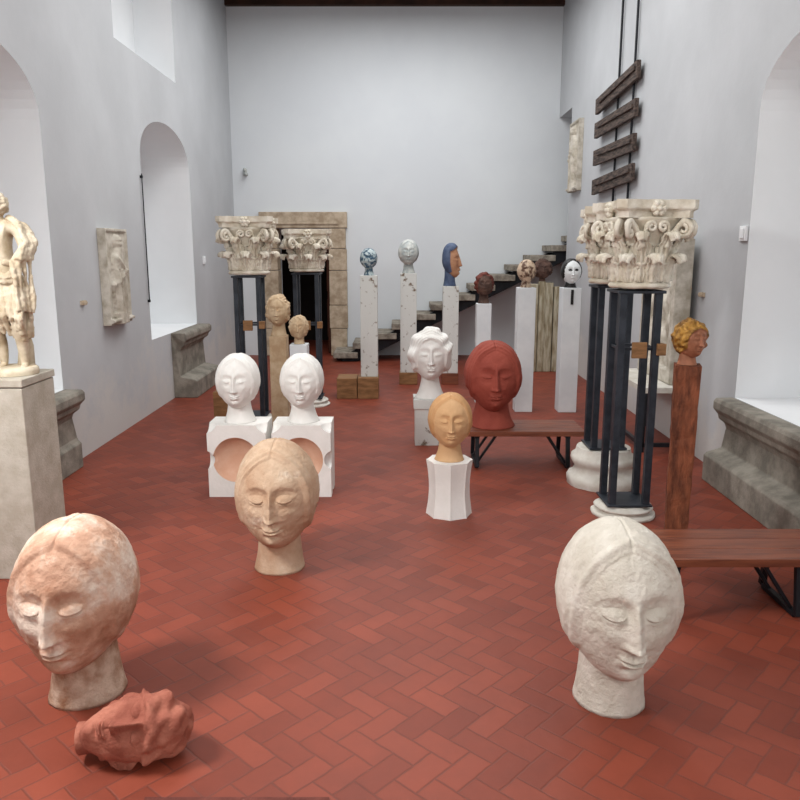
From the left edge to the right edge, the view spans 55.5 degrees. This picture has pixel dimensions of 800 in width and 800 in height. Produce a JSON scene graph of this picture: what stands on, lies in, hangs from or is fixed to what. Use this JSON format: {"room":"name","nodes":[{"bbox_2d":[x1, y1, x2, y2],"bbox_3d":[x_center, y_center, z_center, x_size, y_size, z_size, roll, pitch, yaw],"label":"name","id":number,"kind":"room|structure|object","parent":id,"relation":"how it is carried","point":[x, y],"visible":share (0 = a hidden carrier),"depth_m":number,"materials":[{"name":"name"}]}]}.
{"room":"sculpture gallery","nodes":[
{"label":"sculpture gallery","id":0,"kind":"room"},
{"bbox_2d":[0,0,235,457],"bbox_3d":[-3.450,-2.213,5.169,1.000,6.140,17.000,0,11,0],"label":"wall","id":1,"kind":"structure","parent":0,"point":[96,96],"depth_m":8.02,"materials":[{"name":"grey paint"}]},
{"bbox_2d":[80,300,87,304],"bbox_3d":[-2.930,-0.904,7.059,0.060,0.040,0.100,0,11,0],"label":"wall label","id":2,"kind":"object","parent":1,"relation":"attached to","point":[83,302],"visible":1,"depth_m":7.04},
{"bbox_2d":[96,228,134,325],"bbox_3d":[-2.864,-1.262,7.763,0.168,0.950,0.600,0,11,0],"label":"relief","id":3,"kind":"object","parent":1,"relation":"attached to","point":[112,243],"visible":1,"depth_m":7.63,"materials":[{"name":"stone"}]},
{"bbox_2d":[140,173,150,301],"bbox_3d":[-2.935,-1.856,8.756,0.030,1.450,0.020,0,11,0],"label":"rod","id":4,"kind":"object","parent":1,"relation":"attached to","point":[141,175],"visible":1,"depth_m":8.74,"materials":[{"name":"black metal"}]},
{"bbox_2d":[281,229,327,339],"bbox_3d":[-1.700,-2.639,15.176,3.000,3.100,2.000,0,11,0],"label":"doorway","id":5,"kind":"structure","parent":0,"point":[307,286],"depth_m":16.18,"materials":[{"name":"black"}]},
{"bbox_2d":[224,0,564,6],"bbox_3d":[0.010,-5.176,4.584,7.920,0.300,17.000,0,11,0],"label":"ceiling","id":6,"kind":"structure","parent":0,"point":[228,3],"depth_m":12.75,"materials":[{"name":"brown wood"}]},
{"bbox_2d":[591,0,640,200],"bbox_3d":[2.697,-4.213,9.412,0.115,3.520,1.811,0,11,0],"label":"sculpture","id":7,"kind":"object","parent":6,"relation":"hanging from","point":[629,111],"visible":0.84,"depth_m":9.34,"materials":[{"name":"brown wood"}]},
{"bbox_2d":[226,7,571,354],"bbox_3d":[0.510,-3.888,13.655,6.920,6.140,0.500,0,11,0],"label":"wall","id":8,"kind":"structure","parent":0,"point":[434,128],"depth_m":13.25,"materials":[{"name":"paint"}]},
{"bbox_2d":[243,168,247,175],"bbox_3d":[-2.705,-3.989,13.297,0.079,0.154,0.185,-4,12,-17],"label":"security camera","id":9,"kind":"object","parent":8,"relation":"attached to","point":[245,173],"visible":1,"depth_m":13.29,"materials":[{"name":"white plastic"}]},
{"bbox_2d":[258,212,347,355],"bbox_3d":[-1.720,-2.102,13.840,1.560,2.556,0.430,0,11,0],"label":"trim","id":10,"kind":"structure","parent":8,"relation":"attached to","point":[336,221],"depth_m":13.61,"materials":[{"name":"stone"}]},
{"bbox_2d":[326,236,330,351],"bbox_3d":[-1.320,-2.036,14.419,0.080,2.190,0.720,0,11,0],"label":"door","id":11,"kind":"structure","parent":8,"relation":"in","point":[327,252],"depth_m":14.12,"materials":[{"name":"brown wood"}]},
{"bbox_2d":[0,340,799,799],"bbox_3d":[0.010,0.616,7.002,7.920,0.120,19.500,0,11,0],"label":"floor","id":12,"kind":"structure","parent":0,"point":[411,654],"depth_m":3.73,"materials":[{"name":"tile"}]},
{"bbox_2d":[0,369,65,578],"bbox_3d":[-2.320,0.432,4.550,0.424,1.190,0.414,0,11,0],"label":"pedestal","id":13,"kind":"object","parent":12,"relation":"on","point":[31,483],"depth_m":4.40,"materials":[{"name":"beige stone"}]},
{"bbox_2d":[0,193,39,376],"bbox_3d":[-2.242,-0.659,4.341,0.369,1.028,0.282,0,11,0],"label":"statue","id":14,"kind":"object","parent":13,"relation":"on","point":[18,299],"visible":1,"depth_m":4.27,"materials":[{"name":"beige stone"}]},
{"bbox_2d":[0,215,37,342],"bbox_3d":[-2.231,-0.694,4.329,0.350,0.733,0.266,0,11,0],"label":"drapery","id":15,"kind":"object","parent":14,"relation":"hanging from","point":[18,299],"depth_m":4.26,"materials":[{"name":"beige stone"}]},
{"bbox_2d":[55,389,84,479],"bbox_3d":[-2.862,0.438,5.784,0.176,0.700,1.980,0,11,0],"label":"window seat","id":16,"kind":"object","parent":12,"relation":"on","point":[68,401],"visible":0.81,"depth_m":6.51,"materials":[{"name":"stone"}]},
{"bbox_2d":[7,513,139,711],"bbox_3d":[-1.371,0.891,3.229,0.489,0.801,0.627,0,11,0],"label":"head sculpture","id":17,"kind":"object","parent":12,"relation":"on","point":[73,589],"visible":1,"depth_m":3.05,"materials":[{"name":"beige stone"}]},
{"bbox_2d":[74,688,193,770],"bbox_3d":[-1.008,1.239,2.900,0.443,0.246,0.281,0,11,0],"label":"head sculpture","id":18,"kind":"object","parent":12,"relation":"on","point":[144,727],"visible":1,"depth_m":2.82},
{"bbox_2d":[171,323,217,397],"bbox_3d":[-2.800,-0.572,10.513,0.300,0.850,1.346,0,11,0],"label":"window seat","id":19,"kind":"object","parent":12,"relation":"on","point":[193,376],"visible":0.91,"depth_m":10.13,"materials":[{"name":"stone"}]},
{"bbox_2d":[213,390,227,417],"bbox_3d":[-1.780,0.147,7.776,0.200,0.500,0.200,0,11,0],"label":"stand","id":20,"kind":"object","parent":12,"relation":"on","point":[220,406],"visible":0.16,"depth_m":7.66,"materials":[{"name":"brown wood"}]},
{"bbox_2d":[144,797,328,799],"bbox_3d":[-0.575,1.409,2.653,0.650,0.008,0.060,0,11,0],"label":"strip","id":21,"kind":"object","parent":12,"relation":"on","point":[145,798],"visible":1,"depth_m":2.67,"materials":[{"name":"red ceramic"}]},
{"bbox_2d":[206,353,272,496],"bbox_3d":[-1.265,0.186,5.993,0.456,1.115,0.424,0,11,0],"label":"bust","id":22,"kind":"object","parent":12,"relation":"on","point":[230,437],"visible":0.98,"depth_m":5.89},
{"bbox_2d":[234,438,319,575],"bbox_3d":[-0.737,0.625,4.569,0.540,0.804,0.555,-8,14,-36],"label":"head sculpture","id":23,"kind":"object","parent":12,"relation":"on","point":[277,485],"visible":1,"depth_m":4.35,"materials":[{"name":"beige stone"}]},
{"bbox_2d":[269,335,290,427],"bbox_3d":[-1.215,-0.128,7.721,0.170,1.060,0.170,0,11,0],"label":"sandstone pillar","id":24,"kind":"structure","parent":12,"relation":"on","point":[278,345],"depth_m":7.62,"materials":[{"name":"beige stone"}]},
{"bbox_2d":[265,294,290,335],"bbox_3d":[-1.216,-0.850,7.571,0.251,0.414,0.307,0,11,0],"label":"head sculpture","id":25,"kind":"object","parent":24,"relation":"on","point":[277,307],"visible":1,"depth_m":7.48,"materials":[{"name":"beige stone"}]},
{"bbox_2d":[289,343,308,356],"bbox_3d":[-0.985,-0.060,7.531,0.170,1.000,0.170,0,11,0],"label":"plinth","id":26,"kind":"object","parent":12,"relation":"on","point":[294,348],"visible":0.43,"depth_m":7.36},
{"bbox_2d":[288,315,308,343],"bbox_3d":[-0.984,-0.690,7.409,0.210,0.283,0.211,8,13,34],"label":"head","id":27,"kind":"object","parent":26,"relation":"on","point":[298,326],"visible":1,"depth_m":7.33},
{"bbox_2d":[271,353,334,496],"bbox_3d":[-0.765,0.186,5.993,0.456,1.115,0.424,0,11,0],"label":"bust","id":28,"kind":"object","parent":12,"relation":"on","point":[301,380],"visible":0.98,"depth_m":5.87,"materials":[{"name":"white stone"}]},
{"bbox_2d":[290,396,329,407],"bbox_3d":[-1.130,0.009,9.535,0.512,0.100,0.507,0,11,0],"label":"column base","id":29,"kind":"structure","parent":12,"relation":"on","point":[323,402],"depth_m":9.39,"materials":[{"name":"white stone"}]},
{"bbox_2d":[291,272,324,398],"bbox_3d":[-1.120,-0.793,9.369,0.360,1.532,0.350,0,11,0],"label":"stand","id":30,"kind":"object","parent":29,"relation":"on","point":[318,323],"visible":0.65,"depth_m":9.21,"materials":[{"name":"black metal"}]},
{"bbox_2d":[280,229,333,271],"bbox_3d":[-1.128,-1.802,9.175,0.638,0.508,0.638,-3,12,-14],"label":"capital","id":31,"kind":"object","parent":30,"relation":"on","point":[306,249],"visible":1,"depth_m":8.96,"materials":[{"name":"beige stone"}]},
{"bbox_2d":[337,374,378,398],"bbox_3d":[-0.550,-0.184,10.034,0.540,0.275,0.360,0,11,0],"label":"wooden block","id":32,"kind":"object","parent":12,"relation":"on","point":[349,386],"visible":0.98,"depth_m":9.86,"materials":[{"name":"brown wood"}]},
{"bbox_2d":[360,248,376,274],"bbox_3d":[-0.402,-1.771,9.731,0.226,0.343,0.261,0,11,0],"label":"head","id":33,"kind":"object","parent":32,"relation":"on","point":[368,257],"visible":1,"depth_m":9.65},
{"bbox_2d":[360,275,377,376],"bbox_3d":[-0.400,-0.964,9.901,0.220,1.304,0.220,0,11,0],"label":"plinth","id":34,"kind":"object","parent":32,"relation":"on","point":[368,283],"visible":1,"depth_m":9.79,"materials":[{"name":"white paint"}]},
{"bbox_2d":[399,370,416,384],"bbox_3d":[0.120,-0.330,11.045,0.260,0.170,0.260,0,11,0],"label":"block","id":35,"kind":"object","parent":12,"relation":"on","point":[404,378],"visible":0.84,"depth_m":10.92,"materials":[{"name":"brown wood"}]},
{"bbox_2d":[400,273,416,372],"bbox_3d":[0.120,-1.106,10.892,0.230,1.409,0.230,0,11,0],"label":"plinth","id":36,"kind":"object","parent":35,"relation":"on","point":[408,281],"visible":0.88,"depth_m":10.76,"materials":[{"name":"white paint"}]},
{"bbox_2d":[398,239,418,272],"bbox_3d":[0.120,-2.024,10.695,0.296,0.467,0.358,0,11,0],"label":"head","id":37,"kind":"object","parent":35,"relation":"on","point":[408,251],"visible":1,"depth_m":10.59},
{"bbox_2d":[413,394,438,445],"bbox_3d":[0.300,0.196,7.632,0.332,0.460,0.332,0,11,0],"label":"pedestal","id":38,"kind":"object","parent":12,"relation":"on","point":[423,436],"visible":0.48,"depth_m":7.49,"materials":[{"name":"white paint"}]},
{"bbox_2d":[407,326,452,399],"bbox_3d":[0.296,-0.374,7.511,0.454,0.704,0.519,0,11,0],"label":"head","id":39,"kind":"object","parent":38,"relation":"on","point":[429,354],"visible":1,"depth_m":7.35},
{"bbox_2d":[426,455,472,520],"bbox_3d":[0.360,0.631,5.557,0.313,0.410,0.313,-5,12,-22],"label":"pedestal","id":40,"kind":"object","parent":12,"relation":"on","point":[449,483],"visible":0.98,"depth_m":5.44,"materials":[{"name":"paint"}]},
{"bbox_2d":[428,392,472,462],"bbox_3d":[0.360,0.191,5.455,0.317,0.492,0.380,0,11,0],"label":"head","id":41,"kind":"object","parent":40,"relation":"on","point":[450,422],"visible":1,"depth_m":5.34},
{"bbox_2d":[441,373,457,383],"bbox_3d":[0.720,-0.325,11.046,0.240,0.160,0.240,0,11,0],"label":"block","id":42,"kind":"object","parent":12,"relation":"on","point":[446,378],"visible":0.73,"depth_m":10.93,"materials":[{"name":"brown wood"}]},
{"bbox_2d":[442,286,458,372],"bbox_3d":[0.720,-1.013,10.910,0.220,1.239,0.220,0,11,0],"label":"plinth","id":43,"kind":"object","parent":42,"relation":"on","point":[450,294],"visible":0.84,"depth_m":10.77,"materials":[{"name":"white paint"}]},
{"bbox_2d":[442,243,461,285],"bbox_3d":[0.713,-1.915,10.733,0.251,0.599,0.248,-6,13,-27],"label":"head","id":44,"kind":"object","parent":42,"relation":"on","point":[451,261],"visible":1,"depth_m":10.65},
{"bbox_2d":[333,236,566,360],"bbox_3d":[1.238,-1.818,13.330,4.775,2.417,0.860,0,11,0],"label":"staircase","id":45,"kind":"structure","parent":12,"relation":"on","point":[556,254],"depth_m":13.04,"materials":[{"name":"stone"}]},
{"bbox_2d":[474,303,491,401],"bbox_3d":[1.040,-0.589,9.567,0.180,1.250,0.180,0,11,0],"label":"plinth","id":46,"kind":"object","parent":12,"relation":"on","point":[483,311],"visible":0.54,"depth_m":9.41,"materials":[{"name":"white paint"}]},
{"bbox_2d":[474,272,493,303],"bbox_3d":[1.041,-1.395,9.418,0.252,0.388,0.255,8,14,35],"label":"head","id":47,"kind":"object","parent":46,"relation":"on","point":[484,283],"visible":1,"depth_m":9.33},
{"bbox_2d":[513,287,535,411],"bbox_3d":[1.475,-0.596,9.036,0.205,1.470,0.205,0,11,0],"label":"plinth","id":48,"kind":"object","parent":12,"relation":"on","point":[525,307],"visible":0.98,"depth_m":8.93,"materials":[{"name":"white paint"}]},
{"bbox_2d":[517,259,535,287],"bbox_3d":[1.475,-1.474,8.852,0.224,0.321,0.268,0,11,0],"label":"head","id":49,"kind":"object","parent":48,"relation":"on","point":[526,270],"visible":1,"depth_m":8.77},
{"bbox_2d":[467,420,583,467],"bbox_3d":[1.090,0.397,6.897,1.060,0.340,0.476,0,11,0],"label":"wooden bench","id":50,"kind":"object","parent":12,"relation":"on","point":[567,429],"visible":0.82,"depth_m":6.71,"materials":[{"name":"brown wood"}]},
{"bbox_2d":[464,340,521,429],"bbox_3d":[0.826,-0.147,6.775,0.513,0.771,0.612,0,11,0],"label":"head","id":51,"kind":"object","parent":50,"relation":"on","point":[492,370],"visible":1,"depth_m":6.59},
{"bbox_2d":[531,281,558,371],"bbox_3d":[2.268,-1.157,12.003,0.455,1.420,0.120,0,11,0],"label":"posts","id":52,"kind":"object","parent":12,"relation":"on","point":[547,294],"visible":0.85,"depth_m":11.95,"materials":[{"name":"brown wood"}]},
{"bbox_2d":[534,258,552,280],"bbox_3d":[2.220,-2.025,11.825,0.308,0.351,0.296,0,11,0],"label":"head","id":53,"kind":"object","parent":52,"relation":"on","point":[544,268],"visible":0.95,"depth_m":11.73},
{"bbox_2d":[555,287,581,411],"bbox_3d":[1.990,-0.592,9.016,0.215,1.470,0.215,0,11,0],"label":"plinth","id":54,"kind":"object","parent":12,"relation":"on","point":[568,335],"visible":0.98,"depth_m":8.92,"materials":[{"name":"white paint"}]},
{"bbox_2d":[561,258,581,287],"bbox_3d":[1.989,-1.478,8.841,0.255,0.334,0.253,-9,14,-38],"label":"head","id":55,"kind":"object","parent":54,"relation":"on","point":[571,269],"visible":1,"depth_m":8.75},
{"bbox_2d":[571,290,573,304],"bbox_3d":[1.990,-1.188,8.782,0.030,0.170,0.011,0,11,0],"label":"plate","id":56,"kind":"object","parent":54,"relation":"attached to","point":[572,291],"visible":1,"depth_m":8.77,"materials":[{"name":"black metal"}]},
{"bbox_2d":[566,442,632,491],"bbox_3d":[1.683,0.534,6.303,0.582,0.320,0.582,0,11,0],"label":"column base","id":57,"kind":"structure","parent":12,"relation":"on","point":[584,474],"depth_m":6.12,"materials":[{"name":"white stone"}]},
{"bbox_2d":[581,284,633,449],"bbox_3d":[1.680,-0.269,6.144,0.300,1.312,0.300,0,11,0],"label":"stand","id":58,"kind":"object","parent":57,"relation":"on","point":[597,300],"visible":0.69,"depth_m":6.10,"materials":[{"name":"black metal"}]},
{"bbox_2d":[576,206,611,283],"bbox_3d":[1.680,-1.194,5.902,0.608,0.583,0.608,1,11,5],"label":"capital","id":59,"kind":"object","parent":58,"relation":"on","point":[598,273],"visible":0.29,"depth_m":5.81,"materials":[{"name":"beige stone"}]},
{"bbox_2d":[555,516,684,718],"bbox_3d":[0.900,0.891,3.193,0.540,0.816,0.544,-10,15,-41],"label":"head sculpture","id":60,"kind":"object","parent":12,"relation":"on","point":[619,588],"visible":1,"depth_m":2.98,"materials":[{"name":"white stone"}]},
{"bbox_2d":[590,498,654,522],"bbox_3d":[1.638,0.787,5.590,0.461,0.100,0.458,0,11,0],"label":"column base","id":61,"kind":"structure","parent":12,"relation":"on","point":[599,509],"depth_m":5.44,"materials":[{"name":"white stone"}]},
{"bbox_2d":[596,288,666,506],"bbox_3d":[1.650,-0.015,5.425,0.340,1.532,0.330,0,11,0],"label":"stand","id":62,"kind":"object","parent":61,"relation":"on","point":[612,498],"visible":0.99,"depth_m":5.40,"materials":[{"name":"black metal"}]},
{"bbox_2d":[591,199,699,288],"bbox_3d":[1.661,-1.063,5.224,0.638,0.588,0.636,0,11,-2],"label":"capital","id":63,"kind":"object","parent":62,"relation":"on","point":[646,236],"visible":1,"depth_m":5.03,"materials":[{"name":"beige stone"}]},
{"bbox_2d":[625,368,672,451],"bbox_3d":[2.500,0.081,7.763,0.440,0.635,1.200,0,11,0],"label":"display table","id":64,"kind":"object","parent":12,"relation":"on","point":[662,387],"visible":0.23,"depth_m":7.25,"materials":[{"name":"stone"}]},
{"bbox_2d":[637,239,694,384],"bbox_3d":[2.635,-0.907,7.588,0.150,1.360,0.980,0,11,0],"label":"stone","id":65,"kind":"object","parent":64,"relation":"on","point":[677,300],"visible":0.36,"depth_m":7.14,"materials":[{"name":"beige stone"}]},
{"bbox_2d":[664,362,701,567],"bbox_3d":[1.690,0.400,4.584,0.148,1.240,0.151,3,12,17],"label":"wooden pedestal","id":66,"kind":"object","parent":12,"relation":"on","point":[686,382],"depth_m":4.49,"materials":[{"name":"brown wood"}]},
{"bbox_2d":[671,317,708,365],"bbox_3d":[1.690,-0.346,4.441,0.212,0.276,0.201,3,12,14],"label":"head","id":67,"kind":"object","parent":66,"relation":"on","point":[689,337],"visible":1,"depth_m":4.37},
{"bbox_2d":[649,529,799,616],"bbox_3d":[1.920,0.941,4.141,1.080,0.340,0.436,0,11,0],"label":"wooden bench","id":68,"kind":"object","parent":12,"relation":"on","point":[765,549],"visible":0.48,"depth_m":4.05,"materials":[{"name":"brown wood"}]},
{"bbox_2d":[702,397,799,528],"bbox_3d":[2.660,0.523,5.353,0.220,0.700,2.100,0,11,0],"label":"stone bench","id":69,"kind":"object","parent":12,"relation":"on","point":[756,466],"visible":1,"depth_m":5.57,"materials":[{"name":"stone"}]},
{"bbox_3d":[-1.630,0.213,8.505,0.512,0.100,0.507,0,11,0],"label":"column base","id":70,"kind":"structure","parent":12,"relation":"on","visible":0},
{"bbox_2d":[231,275,270,416],"bbox_3d":[-1.620,-0.590,8.339,0.340,1.532,0.330,0,11,0],"label":"stand","id":71,"kind":"object","parent":70,"relation":"on","point":[241,325],"visible":0.86,"depth_m":8.25,"materials":[{"name":"black metal"}]},
{"bbox_2d":[215,216,280,274],"bbox_3d":[-1.620,-1.649,8.138,0.672,0.608,0.673,0,11,0],"label":"capital","id":72,"kind":"object","parent":71,"relation":"on","point":[248,241],"visible":1,"depth_m":7.92,"materials":[{"name":"beige stone"}]},
{"bbox_2d":[559,0,799,460],"bbox_3d":[3.370,-2.213,5.169,1.200,6.140,17.000,0,11,0],"label":"wall","id":73,"kind":"structure","parent":0,"point":[717,122],"depth_m":6.59,"materials":[{"name":"grey paint"}]},
{"bbox_2d":[565,118,583,192],"bbox_3d":[2.689,-3.790,11.840,0.158,1.050,0.660,0,11,0],"label":"carved relief","id":74,"kind":"object","parent":73,"relation":"attached to","point":[575,156],"visible":1,"depth_m":11.69,"materials":[{"name":"stone"}]},
{"bbox_2d":[697,292,704,296],"bbox_3d":[2.750,-0.963,6.945,0.060,0.040,0.100,0,11,0],"label":"wall label","id":75,"kind":"object","parent":73,"relation":"attached to","point":[700,294],"visible":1,"depth_m":6.92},
{"bbox_2d":[739,226,747,240],"bbox_3d":[2.755,-1.338,6.106,0.030,0.120,0.120,0,11,0],"label":"wall switch","id":76,"kind":"object","parent":73,"relation":"attached to","point":[743,232],"visible":1,"depth_m":6.08,"materials":[{"name":"white paint"}]}
]}

